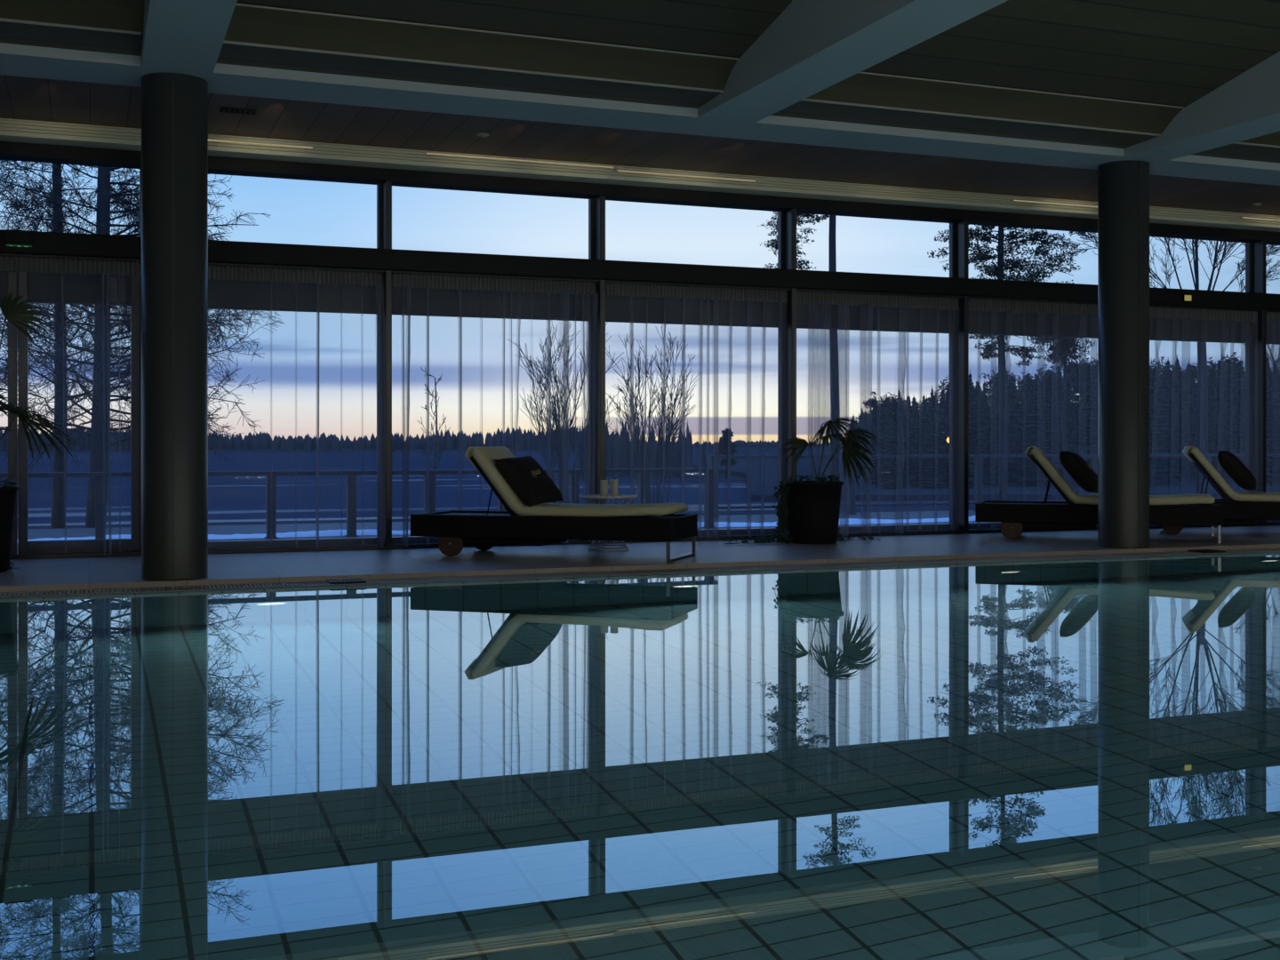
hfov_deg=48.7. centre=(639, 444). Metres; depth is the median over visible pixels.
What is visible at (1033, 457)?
hood
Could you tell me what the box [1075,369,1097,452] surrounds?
tree
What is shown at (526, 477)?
cushion
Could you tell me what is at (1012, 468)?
tree
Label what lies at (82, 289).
beam
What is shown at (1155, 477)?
tree
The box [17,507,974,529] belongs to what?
ground
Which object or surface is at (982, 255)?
pine tree
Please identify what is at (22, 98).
ceiling
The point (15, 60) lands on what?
beam
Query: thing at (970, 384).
tree
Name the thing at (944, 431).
tree
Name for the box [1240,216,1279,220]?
lamp
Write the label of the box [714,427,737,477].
tree
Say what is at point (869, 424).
tree
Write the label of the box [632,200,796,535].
window
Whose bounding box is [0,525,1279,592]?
floor
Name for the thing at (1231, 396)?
tree
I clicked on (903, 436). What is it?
tree
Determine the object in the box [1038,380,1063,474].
tree
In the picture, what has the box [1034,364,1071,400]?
tree
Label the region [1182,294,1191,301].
lamp
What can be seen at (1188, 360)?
tree
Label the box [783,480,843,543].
pot
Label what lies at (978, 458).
railing
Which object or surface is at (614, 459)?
scrub
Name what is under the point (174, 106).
column
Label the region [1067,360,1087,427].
tree
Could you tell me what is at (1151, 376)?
tree
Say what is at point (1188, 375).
tree
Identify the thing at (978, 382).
tree
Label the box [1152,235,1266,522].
window
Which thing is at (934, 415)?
tree
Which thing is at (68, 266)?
sheer curtain
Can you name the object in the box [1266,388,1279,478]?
tree
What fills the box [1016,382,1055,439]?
tree
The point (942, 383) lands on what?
tree
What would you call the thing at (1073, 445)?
tree
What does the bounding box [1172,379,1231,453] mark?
tree
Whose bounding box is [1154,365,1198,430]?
tree
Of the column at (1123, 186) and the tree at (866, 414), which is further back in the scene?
the tree at (866, 414)
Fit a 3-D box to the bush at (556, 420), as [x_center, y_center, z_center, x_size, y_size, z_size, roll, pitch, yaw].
[-2.268,-0.880,46.058,5.151,6.576,3.402,0,0,44]
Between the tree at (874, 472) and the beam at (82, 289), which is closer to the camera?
the beam at (82, 289)
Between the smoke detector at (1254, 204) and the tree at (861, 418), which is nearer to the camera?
the smoke detector at (1254, 204)
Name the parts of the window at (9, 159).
frame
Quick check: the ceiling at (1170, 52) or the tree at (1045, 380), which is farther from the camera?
the tree at (1045, 380)
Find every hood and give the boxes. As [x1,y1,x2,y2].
[1024,446,1036,463]
[1181,446,1195,463]
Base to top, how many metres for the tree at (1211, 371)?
6.725 m
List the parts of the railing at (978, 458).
post, post, rail, post, rail, post, post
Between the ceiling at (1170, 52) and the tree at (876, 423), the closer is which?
the ceiling at (1170, 52)
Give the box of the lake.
[0,450,1076,526]
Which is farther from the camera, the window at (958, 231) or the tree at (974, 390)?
the tree at (974, 390)
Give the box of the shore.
[0,443,842,453]
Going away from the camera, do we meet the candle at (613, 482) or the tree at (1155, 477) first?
the candle at (613, 482)
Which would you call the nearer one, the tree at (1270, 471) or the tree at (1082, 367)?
the tree at (1270, 471)
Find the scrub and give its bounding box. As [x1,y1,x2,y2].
[576,419,705,479]
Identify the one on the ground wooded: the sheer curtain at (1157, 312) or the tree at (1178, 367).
the tree at (1178, 367)
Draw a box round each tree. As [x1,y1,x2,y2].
[0,160,208,528]
[0,160,283,527]
[605,324,699,503]
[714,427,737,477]
[757,211,820,270]
[808,214,839,480]
[840,421,855,475]
[841,428,867,478]
[842,412,869,474]
[855,407,895,479]
[858,402,876,479]
[862,408,879,483]
[862,414,896,487]
[863,410,869,448]
[866,403,907,460]
[866,406,907,484]
[867,400,885,435]
[868,392,904,418]
[871,395,906,453]
[873,394,911,471]
[877,420,903,489]
[879,396,927,487]
[890,400,919,454]
[896,387,904,429]
[896,399,922,483]
[898,405,939,473]
[909,406,946,462]
[919,394,939,474]
[920,387,946,408]
[920,395,925,430]
[927,224,1085,500]
[927,376,949,432]
[928,385,934,413]
[929,392,939,434]
[934,390,982,444]
[934,397,984,461]
[936,385,945,453]
[936,385,949,464]
[936,405,949,482]
[968,369,977,406]
[968,381,990,423]
[968,388,980,446]
[970,373,1026,436]
[973,384,1031,461]
[974,381,982,407]
[975,389,997,423]
[976,375,1023,401]
[977,394,992,476]
[978,366,1023,414]
[979,379,991,439]
[983,392,1019,486]
[987,375,1025,483]
[1007,372,1054,415]
[1013,373,1020,413]
[1015,371,1039,394]
[1015,389,1047,486]
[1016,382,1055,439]
[1016,385,1049,438]
[1018,370,1032,432]
[1020,376,1071,435]
[1021,369,1062,429]
[1024,372,1087,452]
[1029,336,1096,500]
[1032,400,1063,487]
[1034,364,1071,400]
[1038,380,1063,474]
[1044,357,1085,451]
[1047,371,1072,473]
[1048,368,1087,475]
[1056,363,1073,451]
[1065,361,1097,446]
[1065,364,1097,446]
[1066,357,1095,439]
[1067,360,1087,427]
[1068,232,1279,493]
[1069,360,1089,450]
[1071,379,1097,478]
[1072,365,1097,482]
[1073,373,1097,435]
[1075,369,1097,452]
[1149,356,1174,391]
[1149,366,1181,473]
[1149,367,1197,468]
[1149,380,1169,486]
[1152,373,1197,479]
[1152,376,1187,485]
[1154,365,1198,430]
[1155,367,1197,428]
[1158,360,1171,396]
[1166,360,1197,463]
[1170,380,1195,477]
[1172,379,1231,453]
[1180,357,1245,473]
[1181,363,1215,442]
[1183,357,1225,404]
[1183,375,1228,479]
[1184,360,1196,436]
[1186,372,1244,450]
[1195,367,1245,479]
[1196,356,1245,406]
[1212,352,1245,396]
[1212,364,1245,463]
[1218,374,1245,478]
[1223,362,1279,451]
[1225,363,1244,447]
[1233,357,1245,443]
[1239,343,1279,402]
[1242,399,1279,484]
[1266,376,1271,399]
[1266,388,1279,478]
[1268,379,1279,478]
[1276,448,1279,482]
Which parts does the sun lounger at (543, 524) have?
frame, mattress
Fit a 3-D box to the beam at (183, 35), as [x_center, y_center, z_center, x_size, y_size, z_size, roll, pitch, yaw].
[-0.359,-3.270,2.407,0.450,1.620,14.745,0,0,-21]
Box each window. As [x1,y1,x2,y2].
[0,212,1279,532]
[8,159,141,550]
[208,172,391,548]
[392,184,605,543]
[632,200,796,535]
[968,224,1097,528]
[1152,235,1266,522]
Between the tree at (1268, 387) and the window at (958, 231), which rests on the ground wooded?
the tree at (1268, 387)
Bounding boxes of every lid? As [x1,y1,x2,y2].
[326,578,366,583]
[1187,549,1225,552]
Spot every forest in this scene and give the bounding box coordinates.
[0,425,619,451]
[629,440,842,447]
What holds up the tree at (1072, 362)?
on the ground wooded
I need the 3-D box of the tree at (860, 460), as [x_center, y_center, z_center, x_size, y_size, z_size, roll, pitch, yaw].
[13.556,0.483,88.129,1.936,3.520,1.814,0,0,11]
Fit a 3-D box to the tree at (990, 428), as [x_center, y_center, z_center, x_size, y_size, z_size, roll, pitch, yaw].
[17.988,-0.409,69.909,2.700,5.121,2.835,0,0,-3]
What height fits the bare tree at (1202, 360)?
13.479 m
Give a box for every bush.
[507,320,623,503]
[862,391,878,416]
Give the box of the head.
[0,141,1279,245]
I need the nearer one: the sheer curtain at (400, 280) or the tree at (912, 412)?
the sheer curtain at (400, 280)
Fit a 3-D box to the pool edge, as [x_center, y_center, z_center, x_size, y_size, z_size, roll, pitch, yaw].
[2.413,0.952,11.305,18.109,0.036,0.268,0,0,-21]
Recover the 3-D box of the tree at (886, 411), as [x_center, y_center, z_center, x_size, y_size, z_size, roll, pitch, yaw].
[13.722,-0.057,78.246,2.329,4.417,2.445,0,0,40]
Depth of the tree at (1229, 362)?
108.31 m
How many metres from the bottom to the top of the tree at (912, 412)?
4.166 m
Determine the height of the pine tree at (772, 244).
10.050 m
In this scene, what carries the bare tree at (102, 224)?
on the ground at (970, 508)
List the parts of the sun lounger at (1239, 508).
mattress, frame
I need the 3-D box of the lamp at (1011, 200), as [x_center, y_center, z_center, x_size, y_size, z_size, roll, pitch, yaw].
[4.372,-2.453,14.427,1.407,0.016,0.014,0,0,-21]
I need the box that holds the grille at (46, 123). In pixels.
[0,119,1279,224]
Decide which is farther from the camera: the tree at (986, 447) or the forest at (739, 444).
the forest at (739, 444)
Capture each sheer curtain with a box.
[0,256,141,555]
[208,264,383,549]
[392,273,598,547]
[605,282,786,535]
[796,290,959,534]
[968,298,1097,501]
[1149,306,1257,495]
[1266,312,1279,428]
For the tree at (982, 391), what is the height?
6.743 m
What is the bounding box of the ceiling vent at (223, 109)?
[219,106,256,114]
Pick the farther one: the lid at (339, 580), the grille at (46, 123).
the grille at (46, 123)
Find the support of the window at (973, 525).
on the baseboard at (296, 548)
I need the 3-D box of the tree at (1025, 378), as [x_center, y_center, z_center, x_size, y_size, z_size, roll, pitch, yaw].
[26.049,-1.367,95.410,3.711,7.038,3.896,0,0,40]
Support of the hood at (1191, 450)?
attached to the sun lounger at (1239, 508)
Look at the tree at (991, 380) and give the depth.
89.59 m
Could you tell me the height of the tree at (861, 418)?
4.303 m
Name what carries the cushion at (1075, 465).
on the sun lounger at (1078, 511)
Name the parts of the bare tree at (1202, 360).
crown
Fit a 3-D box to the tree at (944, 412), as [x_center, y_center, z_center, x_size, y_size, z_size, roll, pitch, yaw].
[19.724,-0.966,90.050,3.620,6.580,3.392,0,0,20]
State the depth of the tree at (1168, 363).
105.26 m
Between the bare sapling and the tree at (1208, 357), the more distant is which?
the tree at (1208, 357)
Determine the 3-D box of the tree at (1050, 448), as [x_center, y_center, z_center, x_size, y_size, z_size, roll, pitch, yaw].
[20.664,-0.015,70.839,2.058,4.616,2.126,0,0,23]
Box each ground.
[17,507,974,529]
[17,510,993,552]
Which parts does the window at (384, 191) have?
rail, frame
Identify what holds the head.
on the window at (958, 231)
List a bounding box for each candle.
[600,480,607,495]
[610,478,617,495]
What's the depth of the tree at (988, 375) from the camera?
107.50 m
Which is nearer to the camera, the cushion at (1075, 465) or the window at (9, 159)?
the window at (9, 159)
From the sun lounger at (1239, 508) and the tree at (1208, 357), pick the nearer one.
the sun lounger at (1239, 508)
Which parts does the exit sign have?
panel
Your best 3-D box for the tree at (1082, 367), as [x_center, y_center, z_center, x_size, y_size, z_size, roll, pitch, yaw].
[33.437,-2.182,106.406,4.799,8.668,4.570,0,0,37]
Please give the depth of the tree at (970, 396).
81.02 m
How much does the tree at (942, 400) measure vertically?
6.286 m
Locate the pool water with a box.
[0,553,1279,959]
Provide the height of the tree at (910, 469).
4.782 m
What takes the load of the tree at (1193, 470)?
on the ground wooded
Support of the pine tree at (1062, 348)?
on the ground at (970, 508)
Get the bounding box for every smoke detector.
[476,132,488,137]
[1251,202,1262,206]
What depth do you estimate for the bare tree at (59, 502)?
19.82 m
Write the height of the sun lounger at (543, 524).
0.882 m
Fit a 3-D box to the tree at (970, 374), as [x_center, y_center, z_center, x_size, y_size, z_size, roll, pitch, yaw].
[23.714,-1.484,101.551,3.455,7.746,3.568,0,0,11]
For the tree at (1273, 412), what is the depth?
80.73 m
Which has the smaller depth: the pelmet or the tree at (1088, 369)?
the pelmet
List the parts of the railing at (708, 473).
post, post, post, rail, post, post, post, post, post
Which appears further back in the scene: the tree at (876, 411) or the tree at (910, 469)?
the tree at (910, 469)
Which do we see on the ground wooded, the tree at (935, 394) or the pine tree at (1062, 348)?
the tree at (935, 394)
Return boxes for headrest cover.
[464,446,506,467]
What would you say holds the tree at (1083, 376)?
on the ground wooded
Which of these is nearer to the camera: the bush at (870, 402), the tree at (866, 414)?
the tree at (866, 414)
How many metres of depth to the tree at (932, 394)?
105.36 m
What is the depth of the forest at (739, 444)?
517.17 m
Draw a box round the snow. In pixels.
[17,515,975,543]
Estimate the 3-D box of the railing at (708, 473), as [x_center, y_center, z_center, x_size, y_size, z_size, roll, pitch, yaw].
[-4.238,0.623,14.448,11.000,0.695,0.120,0,0,-21]
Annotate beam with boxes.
[0,42,1279,185]
[0,256,1279,344]
[141,0,237,72]
[697,0,1007,122]
[1123,51,1279,159]
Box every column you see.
[141,72,207,580]
[1097,160,1149,548]
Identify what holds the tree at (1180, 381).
on the ground wooded
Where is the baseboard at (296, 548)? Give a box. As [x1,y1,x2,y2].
[9,520,1279,559]
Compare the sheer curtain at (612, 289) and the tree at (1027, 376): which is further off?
the tree at (1027, 376)
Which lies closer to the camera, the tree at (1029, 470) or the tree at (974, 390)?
the tree at (1029, 470)
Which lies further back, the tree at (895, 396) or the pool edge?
the tree at (895, 396)
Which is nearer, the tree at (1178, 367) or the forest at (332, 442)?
the tree at (1178, 367)
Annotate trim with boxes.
[0,17,1279,148]
[235,3,1184,108]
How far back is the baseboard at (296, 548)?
12.23 m
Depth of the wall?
10.03 m
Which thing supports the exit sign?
attached to the transom
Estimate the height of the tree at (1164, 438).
5.932 m
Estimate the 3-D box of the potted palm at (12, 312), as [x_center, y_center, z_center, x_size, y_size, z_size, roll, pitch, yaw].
[-4.586,-0.078,9.916,1.324,1.979,0.871,0,0,-2]
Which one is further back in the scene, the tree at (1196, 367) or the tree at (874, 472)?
the tree at (1196, 367)
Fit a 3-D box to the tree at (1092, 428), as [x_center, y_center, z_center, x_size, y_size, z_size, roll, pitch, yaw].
[23.964,-0.570,75.027,2.586,5.798,2.670,0,0,37]
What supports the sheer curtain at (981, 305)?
hanging from the window at (958, 231)
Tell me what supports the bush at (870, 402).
on the ground wooded
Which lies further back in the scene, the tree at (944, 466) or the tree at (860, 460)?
the tree at (860, 460)
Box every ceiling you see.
[0,0,1279,163]
[0,74,1279,215]
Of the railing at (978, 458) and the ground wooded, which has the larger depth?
the ground wooded
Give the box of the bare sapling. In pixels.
[415,367,450,511]
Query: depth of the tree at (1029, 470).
72.75 m
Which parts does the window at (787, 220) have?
rail, frame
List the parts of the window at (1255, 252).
frame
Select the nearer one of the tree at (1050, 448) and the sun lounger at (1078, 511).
the sun lounger at (1078, 511)
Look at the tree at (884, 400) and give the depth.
94.86 m
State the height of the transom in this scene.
0.175 m
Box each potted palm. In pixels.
[0,292,79,572]
[721,417,882,543]
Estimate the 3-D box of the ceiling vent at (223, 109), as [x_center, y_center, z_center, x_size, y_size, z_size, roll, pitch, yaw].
[-3.008,-2.495,10.580,0.260,0.014,0.150,0,0,-21]
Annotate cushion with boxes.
[492,455,564,506]
[1059,450,1097,492]
[1217,450,1256,490]
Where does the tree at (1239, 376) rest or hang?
on the ground wooded
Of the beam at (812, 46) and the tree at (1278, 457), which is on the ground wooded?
the tree at (1278, 457)
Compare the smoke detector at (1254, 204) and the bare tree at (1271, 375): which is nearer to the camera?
the smoke detector at (1254, 204)
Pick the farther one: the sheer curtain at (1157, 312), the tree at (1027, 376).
the tree at (1027, 376)
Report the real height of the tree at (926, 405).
5.252 m
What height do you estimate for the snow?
0.064 m
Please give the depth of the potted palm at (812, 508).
12.80 m
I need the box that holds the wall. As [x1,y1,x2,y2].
[0,552,1279,599]
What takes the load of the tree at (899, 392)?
on the ground wooded
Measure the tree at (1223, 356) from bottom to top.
10.087 m
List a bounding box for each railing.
[0,468,718,539]
[707,453,1279,517]
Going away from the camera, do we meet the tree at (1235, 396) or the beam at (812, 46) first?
the beam at (812, 46)
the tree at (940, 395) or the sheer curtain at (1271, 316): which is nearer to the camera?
the sheer curtain at (1271, 316)
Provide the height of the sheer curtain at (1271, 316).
2.364 m
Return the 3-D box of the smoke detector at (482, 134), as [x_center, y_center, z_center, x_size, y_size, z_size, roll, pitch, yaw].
[-1.268,-2.487,11.390,0.100,0.026,0.100,0,0,-21]
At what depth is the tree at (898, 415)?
85.62 m
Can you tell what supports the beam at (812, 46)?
attached to the ceiling at (1170, 52)
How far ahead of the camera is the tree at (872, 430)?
76.60 m
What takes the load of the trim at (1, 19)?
attached to the ceiling at (1170, 52)
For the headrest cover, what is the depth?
11.33 m
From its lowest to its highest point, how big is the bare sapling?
4.714 m
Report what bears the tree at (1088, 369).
on the ground wooded
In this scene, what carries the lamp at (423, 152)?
attached to the grille at (46, 123)
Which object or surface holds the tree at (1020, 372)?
on the ground wooded
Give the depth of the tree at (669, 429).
48.45 m
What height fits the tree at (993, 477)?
5.354 m
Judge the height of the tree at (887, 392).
6.328 m
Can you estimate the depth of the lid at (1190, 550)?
12.22 m
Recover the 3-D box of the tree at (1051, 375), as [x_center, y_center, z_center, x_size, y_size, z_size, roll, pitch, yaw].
[28.560,-1.365,98.100,3.825,7.421,4.083,0,0,37]
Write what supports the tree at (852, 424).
on the ground wooded
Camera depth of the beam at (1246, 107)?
11.06 m
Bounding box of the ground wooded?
[692,457,1279,501]
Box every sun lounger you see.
[410,446,697,562]
[975,446,1223,543]
[1160,446,1279,534]
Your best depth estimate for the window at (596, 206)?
12.88 m
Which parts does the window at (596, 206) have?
rail, frame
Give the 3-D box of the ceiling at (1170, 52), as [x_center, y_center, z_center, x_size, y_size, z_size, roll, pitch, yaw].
[5.014,-3.362,4.499,19.620,1.675,14.740,0,0,-21]
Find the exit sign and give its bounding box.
[4,229,32,247]
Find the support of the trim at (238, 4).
attached to the ceiling at (1170, 52)
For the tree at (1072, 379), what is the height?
7.229 m
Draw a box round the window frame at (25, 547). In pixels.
[0,256,140,553]
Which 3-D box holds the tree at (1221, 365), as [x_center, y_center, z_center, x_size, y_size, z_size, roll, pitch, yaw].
[38.094,-1.558,92.600,4.307,7.829,4.035,0,0,-26]
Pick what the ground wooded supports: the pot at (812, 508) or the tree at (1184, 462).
the tree at (1184, 462)
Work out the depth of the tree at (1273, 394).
85.64 m
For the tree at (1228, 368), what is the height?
7.976 m
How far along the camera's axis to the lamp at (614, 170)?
12.88 m
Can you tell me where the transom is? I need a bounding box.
[0,229,1279,310]
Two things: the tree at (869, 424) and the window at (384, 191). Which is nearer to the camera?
the window at (384, 191)
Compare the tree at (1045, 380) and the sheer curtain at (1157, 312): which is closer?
the sheer curtain at (1157, 312)
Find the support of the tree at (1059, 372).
on the ground wooded
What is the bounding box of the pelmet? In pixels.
[0,118,1279,231]
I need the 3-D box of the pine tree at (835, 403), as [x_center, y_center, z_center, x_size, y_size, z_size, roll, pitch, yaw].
[5.513,-4.589,40.790,2.675,13.986,1.847,0,0,-16]
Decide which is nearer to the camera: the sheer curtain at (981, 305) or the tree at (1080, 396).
the sheer curtain at (981, 305)
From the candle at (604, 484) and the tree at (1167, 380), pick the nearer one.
the candle at (604, 484)
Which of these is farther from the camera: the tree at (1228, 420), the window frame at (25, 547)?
the tree at (1228, 420)
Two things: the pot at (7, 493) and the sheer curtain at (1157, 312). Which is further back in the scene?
the sheer curtain at (1157, 312)
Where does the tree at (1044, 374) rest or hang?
on the ground wooded
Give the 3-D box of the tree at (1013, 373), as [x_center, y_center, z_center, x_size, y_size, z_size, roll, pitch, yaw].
[26.815,-1.331,100.466,3.418,7.421,3.310,0,0,-6]
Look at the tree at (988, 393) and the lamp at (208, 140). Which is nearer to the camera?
the lamp at (208, 140)
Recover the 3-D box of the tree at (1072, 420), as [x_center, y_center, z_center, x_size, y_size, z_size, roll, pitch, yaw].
[22.895,-0.900,77.689,3.380,6.104,3.219,0,0,-44]
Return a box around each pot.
[0,486,18,572]
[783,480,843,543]
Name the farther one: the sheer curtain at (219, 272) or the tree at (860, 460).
the tree at (860, 460)
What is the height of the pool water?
0.001 m
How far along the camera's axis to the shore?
436.09 m
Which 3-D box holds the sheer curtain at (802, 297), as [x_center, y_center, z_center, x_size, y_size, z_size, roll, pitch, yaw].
[2.404,-0.302,13.873,1.858,2.364,0.248,0,0,-21]
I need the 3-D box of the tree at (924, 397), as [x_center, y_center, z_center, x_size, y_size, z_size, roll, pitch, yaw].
[19.483,-0.608,97.209,2.622,5.878,2.708,0,0,-4]
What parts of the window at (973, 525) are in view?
rail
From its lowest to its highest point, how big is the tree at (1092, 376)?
6.947 m
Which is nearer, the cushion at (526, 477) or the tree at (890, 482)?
the cushion at (526, 477)
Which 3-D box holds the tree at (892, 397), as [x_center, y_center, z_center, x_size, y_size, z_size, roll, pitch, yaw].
[15.021,-0.389,82.789,2.813,5.080,2.679,0,0,-4]
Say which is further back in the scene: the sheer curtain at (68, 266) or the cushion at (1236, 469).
the cushion at (1236, 469)
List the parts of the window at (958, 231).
curtain rail, rail, frame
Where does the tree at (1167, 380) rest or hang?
on the ground wooded
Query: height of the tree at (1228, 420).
6.524 m
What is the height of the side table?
0.466 m
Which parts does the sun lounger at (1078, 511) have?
frame, mattress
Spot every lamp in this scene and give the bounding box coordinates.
[208,139,316,148]
[423,152,616,167]
[614,169,758,182]
[1010,200,1097,207]
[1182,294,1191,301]
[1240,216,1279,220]
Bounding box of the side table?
[578,494,637,551]
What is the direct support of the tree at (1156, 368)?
on the ground wooded
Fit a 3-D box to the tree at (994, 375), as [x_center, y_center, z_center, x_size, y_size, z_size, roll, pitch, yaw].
[26.193,-1.480,103.170,4.022,7.264,3.830,0,0,19]
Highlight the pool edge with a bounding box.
[0,547,1279,598]
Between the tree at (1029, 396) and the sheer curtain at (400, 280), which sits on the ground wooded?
the tree at (1029, 396)
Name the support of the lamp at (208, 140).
attached to the grille at (46, 123)

